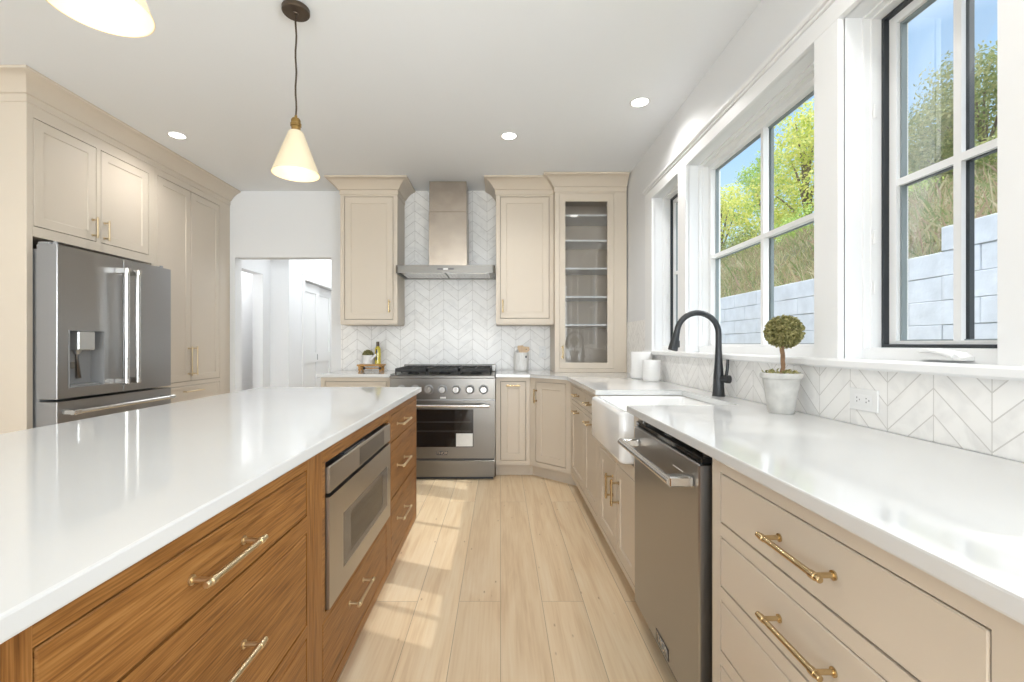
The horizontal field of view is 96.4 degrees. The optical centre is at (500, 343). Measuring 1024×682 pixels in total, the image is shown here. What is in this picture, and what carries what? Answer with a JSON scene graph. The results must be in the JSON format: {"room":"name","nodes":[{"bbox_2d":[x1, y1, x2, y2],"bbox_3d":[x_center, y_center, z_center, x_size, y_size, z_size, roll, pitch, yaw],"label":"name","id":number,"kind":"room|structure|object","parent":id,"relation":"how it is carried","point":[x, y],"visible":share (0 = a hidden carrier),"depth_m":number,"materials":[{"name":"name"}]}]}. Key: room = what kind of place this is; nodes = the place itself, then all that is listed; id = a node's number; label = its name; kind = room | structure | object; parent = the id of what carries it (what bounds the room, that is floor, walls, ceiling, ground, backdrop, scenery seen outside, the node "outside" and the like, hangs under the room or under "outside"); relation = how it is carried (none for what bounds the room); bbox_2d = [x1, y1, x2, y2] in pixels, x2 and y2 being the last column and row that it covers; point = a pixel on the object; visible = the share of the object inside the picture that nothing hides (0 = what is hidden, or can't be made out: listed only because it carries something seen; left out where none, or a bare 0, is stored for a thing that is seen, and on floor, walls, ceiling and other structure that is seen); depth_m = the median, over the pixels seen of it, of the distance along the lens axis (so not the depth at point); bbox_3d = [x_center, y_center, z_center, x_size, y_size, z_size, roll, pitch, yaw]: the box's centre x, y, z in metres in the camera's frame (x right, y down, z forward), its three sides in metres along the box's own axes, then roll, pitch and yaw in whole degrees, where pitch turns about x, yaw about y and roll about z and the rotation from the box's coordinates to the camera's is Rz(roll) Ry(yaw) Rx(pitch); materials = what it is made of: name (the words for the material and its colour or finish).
{"room":"kitchen","nodes":[
{"label":"kitchen","id":0,"kind":"room"},
{"bbox_2d":[242,260,269,388],"bbox_3d":[-2.780,-0.188,5.093,0.120,2.735,0.634,0,0,0],"label":"wall","id":1,"kind":"structure","parent":0,"point":[260,269],"depth_m":5.25,"materials":[{"name":"white paint"}]},
{"bbox_2d":[242,271,319,390],"bbox_3d":[-3.430,-0.188,1.300,0.120,2.735,15.800,0,0,0],"label":"wall","id":2,"kind":"structure","parent":0,"point":[247,278],"depth_m":6.10,"materials":[{"name":"white paint"}]},
{"bbox_2d":[270,260,292,386],"bbox_3d":[-2.670,-0.188,5.470,0.340,2.735,0.120,0,0,0],"label":"wall","id":3,"kind":"structure","parent":0,"point":[281,271],"depth_m":5.41,"materials":[{"name":"white paint"}]},
{"bbox_2d":[293,260,330,386],"bbox_3d":[-2.560,-0.188,7.315,0.120,2.735,3.570,0,0,0],"label":"wall","id":4,"kind":"structure","parent":0,"point":[320,269],"depth_m":5.70,"materials":[{"name":"white paint"}]},
{"bbox_2d":[305,282,318,386],"bbox_3d":[-2.566,0.181,6.135,0.036,1.978,0.610,0,0,0],"label":"door","id":5,"kind":"structure","parent":4,"relation":"in","point":[311,291],"depth_m":6.21,"materials":[{"name":"white paint"}]},
{"bbox_2d":[302,273,330,386],"bbox_3d":[-2.497,0.145,6.420,0.026,2.070,1.320,0,0,0],"label":"trim","id":6,"kind":"structure","parent":4,"relation":"attached to","point":[305,277],"depth_m":5.80,"materials":[{"name":"white paint"}]},
{"bbox_2d":[319,288,330,386],"bbox_3d":[-2.606,0.181,6.705,0.036,1.978,0.610,0,0,0],"label":"door","id":7,"kind":"structure","parent":4,"relation":"in","point":[324,295],"depth_m":6.77,"materials":[{"name":"white paint"}]},
{"bbox_2d":[0,0,760,190],"bbox_3d":[-1.645,-1.625,1.200,6.050,0.140,16.000,0,0,0],"label":"ceiling","id":8,"kind":"structure","parent":0,"point":[424,91],"depth_m":2.68,"materials":[{"name":"white paint"}]},
{"bbox_2d":[46,0,155,37],"bbox_3d":[-0.937,-1.169,1.070,0.210,0.769,0.210,0,0,0],"label":"pendant lamp","id":9,"kind":"object","parent":8,"relation":"hanging from","point":[122,18],"visible":1,"depth_m":1.14,"materials":[{"name":"white metal"}]},
{"bbox_2d":[167,131,187,138],"bbox_3d":[-2.407,-1.552,3.410,0.129,0.004,0.129,0,0,0],"label":"recessed light","id":10,"kind":"object","parent":8,"relation":"in","point":[177,135],"visible":1,"depth_m":3.41,"materials":[{"name":"white plastic"}]},
{"bbox_2d":[271,0,319,181],"bbox_3d":[-0.947,-1.169,2.120,0.210,0.769,0.210,0,0,0],"label":"pendant lamp","id":11,"kind":"object","parent":8,"relation":"hanging from","point":[294,161],"visible":1,"depth_m":2.10,"materials":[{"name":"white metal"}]},
{"bbox_2d":[290,115,301,130],"bbox_3d":[-0.947,-1.020,2.120,0.048,0.075,0.048,0,0,0],"label":"socket","id":12,"kind":"object","parent":11,"relation":"attached to","point":[295,123],"depth_m":2.10,"materials":[{"name":"gold metal"}]},
{"bbox_2d":[501,132,517,139],"bbox_3d":[0.064,-1.552,3.420,0.129,0.004,0.129,0,0,0],"label":"recessed light","id":13,"kind":"object","parent":8,"relation":"in","point":[507,135],"visible":1,"depth_m":3.41,"materials":[{"name":"white plastic"}]},
{"bbox_2d":[630,97,649,107],"bbox_3d":[0.896,-1.552,2.943,0.129,0.004,0.129,0,0,0],"label":"recessed light","id":14,"kind":"object","parent":8,"relation":"in","point":[638,102],"visible":1,"depth_m":2.94,"materials":[{"name":"white plastic"}]},
{"bbox_2d":[230,191,549,392],"bbox_3d":[-0.995,-0.188,4.712,4.750,2.735,0.128,0,0,0],"label":"wall","id":15,"kind":"structure","parent":0,"point":[447,321],"depth_m":4.65,"materials":[{"name":"white paint"}]},
{"bbox_2d":[324,175,414,325],"bbox_3d":[-1.242,-0.868,4.430,0.758,1.372,0.440,0,0,0],"label":"upper cabinet","id":16,"kind":"object","parent":15,"relation":"attached to","point":[372,207],"visible":1,"depth_m":4.33,"materials":[{"name":"beige paint"}]},
{"bbox_2d":[341,191,549,369],"bbox_3d":[-0.221,-0.645,4.652,2.799,1.820,0.008,0,0,0],"label":"backsplash","id":17,"kind":"structure","parent":15,"relation":"attached to","point":[447,321],"depth_m":4.65,"materials":[{"name":"tile"}]},
{"bbox_2d":[396,181,495,279],"bbox_3d":[-0.507,-1.104,4.422,0.917,0.900,0.450,0,0,0],"label":"range hood","id":18,"kind":"object","parent":15,"relation":"attached to","point":[448,200],"visible":1,"depth_m":4.37,"materials":[{"name":"silver metal"}]},
{"bbox_2d":[484,175,553,325],"bbox_3d":[0.175,-0.868,4.430,0.654,1.372,0.440,0,0,0],"label":"upper cabinet","id":19,"kind":"object","parent":15,"relation":"attached to","point":[524,203],"visible":0.95,"depth_m":4.32,"materials":[{"name":"beige paint"}]},
{"bbox_2d":[337,466,676,681],"bbox_3d":[-1.645,1.240,1.200,6.050,0.120,16.000,0,0,0],"label":"floor","id":20,"kind":"structure","parent":0,"point":[502,578],"depth_m":2.12,"materials":[{"name":"brown wood"}]},
{"bbox_2d":[0,102,153,433],"bbox_3d":[-3.033,-0.187,3.148,0.653,2.734,0.983,0,0,0],"label":"tall cabinet","id":21,"kind":"object","parent":20,"relation":"on","point":[60,182],"visible":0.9,"depth_m":2.77,"materials":[{"name":"beige paint"}]},
{"bbox_2d":[0,65,240,205],"bbox_3d":[-3.002,-1.479,3.600,0.725,0.148,2.106,0,0,0],"label":"crown molding","id":22,"kind":"structure","parent":21,"relation":"attached to","point":[18,83],"depth_m":3.09,"materials":[{"name":"beige paint"}]},
{"bbox_2d":[33,241,175,427],"bbox_3d":[-2.913,0.285,3.147,0.808,1.789,0.929,0,0,0],"label":"refrigerator","id":23,"kind":"object","parent":20,"relation":"on","point":[102,323],"visible":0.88,"depth_m":2.95,"materials":[{"name":"grey metal"}]},
{"bbox_2d":[0,457,312,681],"bbox_3d":[-0.802,0.738,0.642,0.663,0.885,1.225,0,0,0],"label":"base cabinet","id":24,"kind":"object","parent":20,"relation":"on","point":[230,598],"visible":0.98,"depth_m":0.80,"materials":[{"name":"brown wood"}]},
{"bbox_2d":[0,387,421,643],"bbox_3d":[-0.981,0.279,1.413,0.987,0.029,2.825,0,0,0],"label":"countertop","id":25,"kind":"structure","parent":24,"relation":"on","point":[84,501],"depth_m":0.95,"materials":[{"name":"white stone"}]},
{"bbox_2d":[154,167,229,402],"bbox_3d":[-3.033,-0.187,4.147,0.653,2.734,1.012,0,0,0],"label":"pantry cabinet","id":26,"kind":"object","parent":20,"relation":"on","point":[192,226],"visible":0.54,"depth_m":4.12,"materials":[{"name":"beige paint"}]},
{"bbox_2d":[313,411,389,681],"bbox_3d":[-0.802,0.738,1.690,0.663,0.885,0.868,0,0,0],"label":"base cabinet","id":27,"kind":"object","parent":20,"relation":"on","point":[336,630],"depth_m":1.53,"materials":[{"name":"brown wood"}]},
{"bbox_2d":[321,377,389,386],"bbox_3d":[-1.281,0.738,4.329,0.618,0.885,0.638,0,0,0],"label":"base cabinet","id":28,"kind":"object","parent":20,"relation":"on","point":[325,381],"visible":0.05,"depth_m":4.05,"materials":[{"name":"beige paint"}]},
{"bbox_2d":[317,370,399,376],"bbox_3d":[-1.292,0.280,4.337,0.644,0.030,0.617,0,0,0],"label":"countertop","id":29,"kind":"structure","parent":28,"relation":"on","point":[342,373],"depth_m":4.11,"materials":[{"name":"white stone"}]},
{"bbox_2d":[357,364,385,370],"bbox_3d":[-1.268,0.232,4.498,0.250,0.066,0.144,0,0,0],"label":"wooden riser","id":30,"kind":"object","parent":29,"relation":"on","point":[381,366],"visible":0.99,"depth_m":4.44,"materials":[{"name":"brown wood"}]},
{"bbox_2d":[361,349,375,363],"bbox_3d":[-1.283,0.126,4.495,0.162,0.145,0.129,0,0,0],"label":"potted plant","id":31,"kind":"object","parent":30,"relation":"on","point":[368,357],"visible":0.98,"depth_m":4.45,"materials":[{"name":"green plant"}]},
{"bbox_2d":[375,342,380,363],"bbox_3d":[-1.208,0.088,4.510,0.058,0.222,0.058,0,0,0],"label":"oil bottle","id":32,"kind":"object","parent":30,"relation":"on","point":[377,349],"visible":0.91,"depth_m":4.49,"materials":[{"name":"yellow glass"}]},
{"bbox_2d":[390,395,415,570],"bbox_3d":[-0.802,0.738,2.462,0.663,0.885,0.675,0,0,0],"label":"base cabinet","id":33,"kind":"object","parent":20,"relation":"on","point":[403,416],"visible":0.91,"depth_m":2.38,"materials":[{"name":"brown wood"}]},
{"bbox_2d":[389,364,495,478],"bbox_3d":[-0.503,0.692,4.256,0.918,0.976,0.741,0,0,0],"label":"gas range","id":34,"kind":"object","parent":20,"relation":"on","point":[456,403],"visible":0.91,"depth_m":3.96,"materials":[{"name":"silver metal"}]},
{"bbox_2d":[389,371,495,378],"bbox_3d":[-0.503,0.285,4.295,0.918,0.029,0.665,0,0,0],"label":"cooktop","id":35,"kind":"object","parent":34,"relation":"in","point":[402,375],"depth_m":3.97,"materials":[{"name":"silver metal"}]},
{"bbox_2d":[496,377,529,474],"bbox_3d":[0.109,0.738,4.329,0.302,0.885,0.638,0,0,0],"label":"base cabinet","id":36,"kind":"object","parent":20,"relation":"on","point":[512,394],"visible":0.98,"depth_m":4.05,"materials":[{"name":"beige paint"}]},
{"bbox_2d":[529,378,576,485],"bbox_3d":[0.713,0.738,4.200,0.904,0.885,0.880,0,0,0],"label":"base cabinet","id":37,"kind":"object","parent":20,"relation":"on","point":[550,399],"visible":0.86,"depth_m":3.92,"materials":[{"name":"beige paint"}]},
{"bbox_2d":[598,395,642,592],"bbox_3d":[0.852,0.738,2.304,0.638,0.885,0.779,0,0,0],"label":"base cabinet","id":38,"kind":"object","parent":20,"relation":"on","point":[616,480],"visible":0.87,"depth_m":2.23,"materials":[{"name":"beige paint"}]},
{"bbox_2d":[571,382,698,523],"bbox_3d":[0.852,0.738,3.228,0.638,0.885,1.065,0,0,0],"label":"base cabinet","id":39,"kind":"object","parent":20,"relation":"on","point":[584,447],"visible":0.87,"depth_m":3.14,"materials":[{"name":"beige paint"}]},
{"bbox_2d":[496,370,1023,624],"bbox_3d":[0.564,0.280,2.188,1.212,0.030,4.915,0,0,0],"label":"countertop","id":40,"kind":"structure","parent":39,"relation":"on","point":[955,515],"depth_m":0.93,"materials":[{"name":"white stone"}]},
{"bbox_2d":[514,352,528,370],"bbox_3d":[0.205,0.173,4.530,0.144,0.182,0.144,0,0,0],"label":"utensil crock","id":41,"kind":"object","parent":40,"relation":"on","point":[521,359],"visible":0.98,"depth_m":4.47,"materials":[{"name":"ceramic"}]},
{"bbox_2d":[521,346,528,351],"bbox_3d":[0.245,0.136,4.500,0.080,0.225,0.013,0,0,0],"label":"wooden utensil","id":42,"kind":"object","parent":41,"relation":"in","point":[524,349],"visible":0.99,"depth_m":4.49,"materials":[{"name":"brown wood"}]},
{"bbox_2d":[543,172,629,371],"bbox_3d":[0.780,-0.645,4.388,0.775,1.818,0.515,0,0,0],"label":"display cabinet","id":43,"kind":"object","parent":40,"relation":"on","point":[588,333],"visible":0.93,"depth_m":4.24,"materials":[{"name":"beige paint"}]},
{"bbox_2d":[565,324,606,326],"bbox_3d":[0.800,-0.178,4.452,0.548,0.018,0.355,0,0,0],"label":"shelf","id":44,"kind":"object","parent":43,"relation":"attached to","point":[566,325],"depth_m":4.28,"materials":[{"name":"glass"}]},
{"bbox_2d":[565,296,606,300],"bbox_3d":[0.800,-0.439,4.452,0.548,0.018,0.355,0,0,0],"label":"shelf","id":45,"kind":"object","parent":43,"relation":"attached to","point":[567,298],"depth_m":4.33,"materials":[{"name":"clear glass"}]},
{"bbox_2d":[565,268,606,274],"bbox_3d":[0.800,-0.705,4.452,0.548,0.018,0.355,0,0,0],"label":"shelf","id":46,"kind":"object","parent":43,"relation":"attached to","point":[568,271],"depth_m":4.39,"materials":[{"name":"clear glass"}]},
{"bbox_2d":[565,240,606,248],"bbox_3d":[0.800,-0.965,4.452,0.548,0.018,0.355,0,0,0],"label":"shelf","id":47,"kind":"object","parent":43,"relation":"attached to","point":[569,244],"depth_m":4.40,"materials":[{"name":"glass"}]},
{"bbox_2d":[565,214,606,225],"bbox_3d":[0.800,-1.202,4.452,0.548,0.018,0.355,0,0,0],"label":"shelf","id":48,"kind":"object","parent":43,"relation":"attached to","point":[570,219],"depth_m":4.41,"materials":[{"name":"glass"}]},
{"bbox_2d":[630,352,651,378],"bbox_3d":[1.075,0.162,3.500,0.160,0.205,0.160,0,0,0],"label":"canister","id":49,"kind":"object","parent":40,"relation":"on","point":[636,358],"visible":0.72,"depth_m":3.44,"materials":[{"name":"white ceramic"}]},
{"bbox_2d":[592,396,711,463],"bbox_3d":[0.786,0.413,2.305,0.537,0.230,0.637,0,0,0],"label":"sink","id":50,"kind":"object","parent":40,"relation":"in","point":[611,421],"visible":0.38,"depth_m":2.30,"materials":[{"name":"ceramic"}]},
{"bbox_2d":[643,360,660,381],"bbox_3d":[1.075,0.190,3.255,0.124,0.150,0.124,0,0,0],"label":"canister","id":51,"kind":"object","parent":40,"relation":"on","point":[651,368],"visible":1,"depth_m":3.20,"materials":[{"name":"white ceramic"}]},
{"bbox_2d":[668,310,731,396],"bbox_3d":[1.004,0.046,2.312,0.304,0.437,0.092,0,0,0],"label":"tap","id":52,"kind":"object","parent":40,"relation":"on","point":[719,378],"visible":1,"depth_m":2.31,"materials":[{"name":"black metal"}]},
{"bbox_2d":[760,315,805,413],"bbox_3d":[1.086,0.074,1.765,0.154,0.381,0.146,0,0,0],"label":"topiary plant","id":53,"kind":"object","parent":40,"relation":"on","point":[781,389],"visible":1,"depth_m":1.73,"materials":[{"name":"green plant"}]},
{"bbox_2d":[618,421,711,681],"bbox_3d":[0.817,0.738,1.591,0.678,0.885,0.617,0,0,0],"label":"dishwasher","id":54,"kind":"object","parent":20,"relation":"on","point":[673,478],"visible":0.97,"depth_m":1.46,"materials":[{"name":"metal"}]},
{"bbox_2d":[712,458,1023,681],"bbox_3d":[0.852,0.738,0.868,0.638,0.885,0.756,0,0,0],"label":"base cabinet","id":55,"kind":"object","parent":20,"relation":"on","point":[798,596],"visible":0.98,"depth_m":0.81,"materials":[{"name":"beige paint"}]},
{"bbox_2d":[626,0,1023,462],"bbox_3d":[1.276,-0.188,-1.012,0.208,2.735,11.576,0,0,0],"label":"wall","id":56,"kind":"structure","parent":0,"point":[984,416],"depth_m":1.67,"materials":[{"name":"white paint"}]},
{"bbox_2d":[662,184,677,350],"bbox_3d":[1.288,-0.534,3.257,0.174,1.172,0.514,0,0,0],"label":"window","id":57,"kind":"structure","parent":56,"relation":"in","point":[670,200],"depth_m":3.50,"materials":[{"name":"white paint"}]},
{"bbox_2d":[698,62,813,356],"bbox_3d":[1.308,-0.534,2.284,0.133,1.172,1.177,0,0,0],"label":"window","id":58,"kind":"structure","parent":56,"relation":"in","point":[797,92],"depth_m":2.36,"materials":[{"name":"white paint"}]},
{"bbox_2d":[627,320,1023,461],"bbox_3d":[1.176,0.034,2.357,0.008,0.463,4.595,0,0,0],"label":"backsplash","id":59,"kind":"structure","parent":56,"relation":"attached to","point":[986,416],"depth_m":1.34,"materials":[{"name":"tile"}]},
{"bbox_2d":[642,0,1023,366],"bbox_3d":[1.163,-0.586,1.408,0.045,1.292,4.576,0,0,0],"label":"trim","id":60,"kind":"structure","parent":56,"relation":"attached to","point":[822,28],"depth_m":1.60,"materials":[{"name":"white paint"}]},
{"bbox_2d":[642,350,1023,380],"bbox_3d":[1.219,0.066,1.405,0.162,0.032,4.571,0,0,0],"label":"windowsill","id":61,"kind":"structure","parent":56,"relation":"attached to","point":[984,371],"depth_m":1.35,"materials":[{"name":"white paint"}]},
{"bbox_2d":[850,387,878,412],"bbox_3d":[1.168,0.180,1.474,0.007,0.071,0.117,0,0,0],"label":"power outlet","id":62,"kind":"object","parent":56,"relation":"attached to","point":[867,400],"visible":1,"depth_m":1.47,"materials":[{"name":"white plastic"}]},
{"bbox_2d":[854,394,870,405],"bbox_3d":[1.166,0.180,1.474,0.002,0.033,0.068,0,0,0],"label":"receptacle","id":63,"kind":"object","parent":62,"relation":"attached to","point":[859,399],"depth_m":1.47,"materials":[{"name":"white paint"}]},
{"bbox_2d":[862,0,996,364],"bbox_3d":[1.288,-0.534,1.323,0.174,1.172,0.503,0,0,0],"label":"window","id":64,"kind":"structure","parent":56,"relation":"in","point":[886,180],"depth_m":1.52,"materials":[{"name":"white paint"}]},
{"label":"outside","id":65,"kind":"structure","parent":0,"visible":0},
{"bbox_2d":[720,159,996,297],"bbox_3d":[11.925,-1.864,20.000,16.150,2.755,52.000,0,0,0],"label":"hillside","id":66,"kind":"structure","parent":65,"point":[935,247],"depth_m":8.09,"materials":[{"name":"green plant"}]},
{"bbox_2d":[720,180,760,262],"bbox_3d":[10.678,-4.997,22.165,4.428,5.524,3.896,0,0,0],"label":"maple tree","id":67,"kind":"object","parent":66,"relation":"on","point":[725,208],"visible":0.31,"depth_m":21.38,"materials":[{"name":"green plant"}]},
{"bbox_2d":[720,224,777,266],"bbox_3d":[8.188,-3.030,15.172,2.051,1.708,2.001,0,0,0],"label":"shrub","id":68,"kind":"object","parent":66,"relation":"on","point":[725,246],"visible":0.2,"depth_m":15.04,"materials":[{"name":"green plant"}]},
{"bbox_2d":[720,147,810,253],"bbox_3d":[13.944,-6.277,23.954,4.585,7.576,4.884,0,0,0],"label":"maple tree","id":69,"kind":"object","parent":66,"relation":"on","point":[747,179],"visible":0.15,"depth_m":23.76,"materials":[{"name":"green plant"}]},
{"bbox_2d":[742,99,813,245],"bbox_3d":[11.393,-5.862,17.010,4.080,6.527,3.985,0,0,-16],"label":"maple tree","id":70,"kind":"object","parent":66,"relation":"on","point":[804,142],"visible":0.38,"depth_m":16.75,"materials":[{"name":"green plant"}]},
{"bbox_2d":[774,201,813,247],"bbox_3d":[8.005,-2.891,11.954,1.962,1.493,2.100,0,0,0],"label":"shrub","id":71,"kind":"object","parent":66,"relation":"on","point":[809,207],"visible":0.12,"depth_m":11.76,"materials":[{"name":"green plant"}]},
{"bbox_2d":[908,169,943,202],"bbox_3d":[7.696,-2.796,9.219,1.882,1.496,1.786,0,0,-45],"label":"shrub","id":72,"kind":"object","parent":66,"relation":"on","point":[924,181],"visible":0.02,"depth_m":8.60,"materials":[{"name":"green plant"}]},
{"bbox_2d":[908,138,952,192],"bbox_3d":[13.393,-4.611,15.068,5.136,4.397,4.615,0,0,0],"label":"oak tree","id":73,"kind":"object","parent":66,"relation":"on","point":[923,150],"visible":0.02,"depth_m":13.91,"materials":[{"name":"green plant"}]},
{"bbox_2d":[908,87,995,173],"bbox_3d":[16.627,-6.035,17.092,4.324,7.059,4.430,0,0,-42],"label":"oak tree","id":74,"kind":"object","parent":66,"relation":"on","point":[922,105],"visible":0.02,"depth_m":16.92,"materials":[{"name":"green plant"}]},
{"bbox_2d":[908,40,996,196],"bbox_3d":[13.220,-5.203,12.572,4.619,6.355,4.374,0,0,-38],"label":"oak tree","id":75,"kind":"object","parent":66,"relation":"on","point":[940,112],"visible":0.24,"depth_m":12.40,"materials":[{"name":"green plant"}]},
{"bbox_2d":[947,133,996,188],"bbox_3d":[7.740,-2.762,6.863,1.392,1.105,1.539,0,0,0],"label":"shrub","id":76,"kind":"object","parent":66,"relation":"on","point":[994,155],"visible":0.11,"depth_m":6.94,"materials":[{"name":"green plant"}]},
{"bbox_3d":[-18.050,1.505,0.000,43.900,0.050,80.000,0,0,0],"label":"ground","id":77,"kind":"structure","parent":0,"visible":0},
{"bbox_2d":[720,213,996,342],"bbox_3d":[3.850,0.250,6.175,0.300,2.457,20.766,0,0,0],"label":"wall","id":78,"kind":"structure","parent":77,"relation":"on","point":[930,277],"depth_m":3.98,"materials":[{"name":"concrete"}]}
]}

